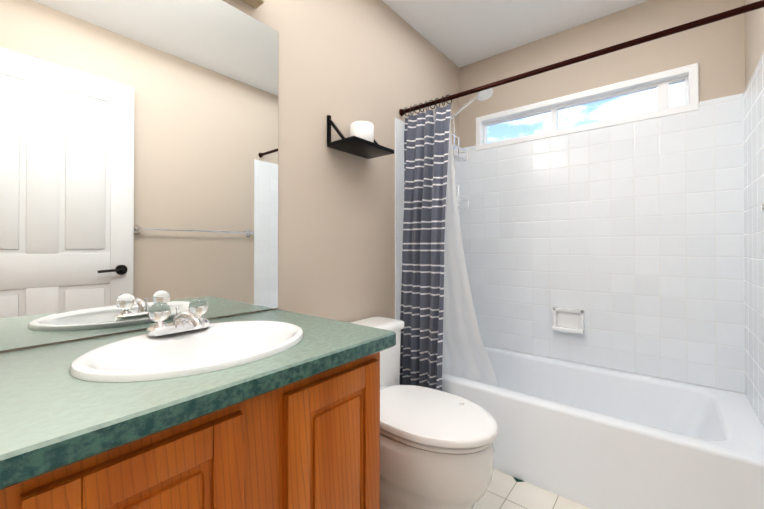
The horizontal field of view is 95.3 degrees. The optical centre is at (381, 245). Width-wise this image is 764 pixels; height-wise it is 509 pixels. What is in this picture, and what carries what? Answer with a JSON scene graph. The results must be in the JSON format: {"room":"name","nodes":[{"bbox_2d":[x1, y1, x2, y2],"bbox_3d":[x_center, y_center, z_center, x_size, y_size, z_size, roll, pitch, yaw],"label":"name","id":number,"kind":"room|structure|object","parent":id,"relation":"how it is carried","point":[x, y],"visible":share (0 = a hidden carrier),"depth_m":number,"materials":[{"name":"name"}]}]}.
{"room":"bathroom","nodes":[
{"label":"bathroom","id":0,"kind":"room"},
{"bbox_2d":[0,0,458,352],"bbox_3d":[-0.308,-0.135,1.627,0.100,2.450,2.920,0,0,39],"label":"wall","id":1,"kind":"structure","parent":0,"point":[377,64],"depth_m":1.68,"materials":[{"name":"beige paint"}]},
{"bbox_2d":[0,0,277,350],"bbox_3d":[-0.768,-0.308,0.975,0.005,1.112,1.105,0,0,39],"label":"mirror","id":2,"kind":"object","parent":1,"relation":"attached to","point":[138,158],"visible":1,"depth_m":1.02,"materials":[{"name":"clear glass"}]},
{"bbox_2d":[242,0,263,7],"bbox_3d":[-0.700,-1.010,0.984,0.105,0.208,0.820,0,0,39],"label":"sconce","id":3,"kind":"object","parent":1,"relation":"attached to","point":[255,3],"visible":1,"depth_m":1.30,"materials":[{"name":"beige"}]},
{"bbox_2d":[327,115,393,158],"bbox_3d":[-0.096,-0.527,1.670,0.172,0.145,0.290,0,0,39],"label":"shelf","id":4,"kind":"object","parent":1,"relation":"attached to","point":[358,146],"visible":0.96,"depth_m":1.61,"materials":[{"name":"black metal"}]},
{"bbox_2d":[350,121,373,142],"bbox_3d":[-0.096,-0.525,1.666,0.112,0.102,0.112,0,0,39],"label":"toilet paper roll","id":5,"kind":"object","parent":4,"relation":"on","point":[363,129],"visible":0.54,"depth_m":1.62,"materials":[{"name":"white paper"}]},
{"bbox_2d":[395,118,459,319],"bbox_3d":[0.333,0.179,2.327,0.008,1.830,0.807,0,0,39],"label":"wall tile","id":6,"kind":"structure","parent":1,"relation":"attached to","point":[399,168],"depth_m":2.04,"materials":[{"name":"white tile"}]},
{"bbox_2d":[451,88,492,208],"bbox_3d":[0.511,-0.586,2.227,0.401,0.758,0.209,0,0,39],"label":"shower head","id":7,"kind":"object","parent":6,"relation":"attached to","point":[483,95],"visible":0.56,"depth_m":2.23},
{"bbox_2d":[399,0,763,115],"bbox_3d":[0.702,-0.790,1.589,1.513,0.042,0.042,0,0,39],"label":"curtain rod","id":8,"kind":"object","parent":1,"relation":"attached to","point":[701,22],"visible":0.94,"depth_m":1.40,"materials":[{"name":"brown metal"}]},
{"bbox_2d":[400,94,498,390],"bbox_3d":[0.365,0.092,1.900,0.538,1.800,0.262,0,0,39],"label":"shower curtain","id":9,"kind":"object","parent":8,"relation":"hanging from","point":[440,334],"visible":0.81,"depth_m":1.90,"materials":[{"name":"fabric"}]},
{"bbox_2d":[382,0,648,67],"bbox_3d":[0.320,-1.413,1.124,1.720,0.100,2.920,0,0,39],"label":"ceiling","id":10,"kind":"structure","parent":0,"point":[460,33],"depth_m":2.09,"materials":[{"name":"white paint"}]},
{"bbox_2d":[473,469,590,508],"bbox_3d":[0.320,1.137,1.109,1.720,0.100,2.920,0,0,39],"label":"floor","id":11,"kind":"structure","parent":0,"point":[505,491],"depth_m":1.50,"materials":[{"name":"tile"}]},
{"bbox_2d":[0,298,395,508],"bbox_3d":[-0.538,0.619,0.781,0.600,0.933,1.117,0,0,39],"label":"bathroom vanity","id":12,"kind":"object","parent":11,"relation":"on","point":[192,408],"visible":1,"depth_m":0.70,"materials":[{"name":"brown wood"}]},
{"bbox_2d":[348,316,497,508],"bbox_3d":[0.100,0.729,1.432,0.746,0.720,0.494,0,0,39],"label":"toilet","id":13,"kind":"object","parent":11,"relation":"on","point":[436,449],"visible":0.65,"depth_m":1.23,"materials":[{"name":"white ceramic"}]},
{"bbox_2d":[442,345,763,508],"bbox_3d":[0.938,0.906,1.869,1.514,0.370,0.757,0,0,39],"label":"bathtub","id":14,"kind":"object","parent":11,"relation":"on","point":[592,437],"visible":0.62,"depth_m":1.52,"materials":[{"name":"white ceramic"}]},
{"bbox_2d":[459,0,744,393],"bbox_3d":[1.210,-0.132,2.210,1.520,2.450,0.100,0,0,39],"label":"wall","id":15,"kind":"structure","parent":0,"point":[715,50],"depth_m":2.02,"materials":[{"name":"beige paint"}]},
{"bbox_2d":[476,63,698,150],"bbox_3d":[1.195,-0.817,2.219,1.214,0.244,0.118,0,0,39],"label":"window","id":16,"kind":"structure","parent":15,"relation":"in","point":[662,81],"depth_m":2.08,"materials":[{"name":"white paint"}]},
{"bbox_2d":[460,93,744,393],"bbox_3d":[1.176,-0.008,2.167,1.520,1.458,0.008,0,0,39],"label":"wall tile","id":17,"kind":"structure","parent":15,"relation":"attached to","point":[628,238],"depth_m":2.00,"materials":[{"name":"white tile"}]},
{"bbox_2d":[552,307,583,333],"bbox_3d":[1.145,0.463,2.147,0.170,0.140,0.058,0,0,39],"label":"soap dish","id":18,"kind":"object","parent":17,"relation":"attached to","point":[568,320],"visible":1,"depth_m":2.15,"materials":[{"name":"white ceramic"}]},
{"bbox_2d":[745,0,763,88],"bbox_3d":[0.948,-0.141,0.605,0.100,2.450,2.920,0,0,39],"label":"wall","id":19,"kind":"structure","parent":0,"point":[754,35],"depth_m":1.54,"materials":[{"name":"beige paint"}]},
{"bbox_2d":[743,53,763,427],"bbox_3d":[1.505,0.173,1.373,0.008,1.830,0.807,0,0,39],"label":"wall tile","id":20,"kind":"structure","parent":19,"relation":"attached to","point":[753,116],"depth_m":1.49,"materials":[{"name":"white tile"}]},
{"bbox_2d":[760,204,763,211],"bbox_3d":[0.934,-0.115,0.729,0.077,0.052,0.847,0,0,39],"label":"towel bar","id":21,"kind":"object","parent":19,"relation":"attached to","point":[761,207],"visible":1,"depth_m":1.05,"materials":[{"name":"silver metal"}]}
]}

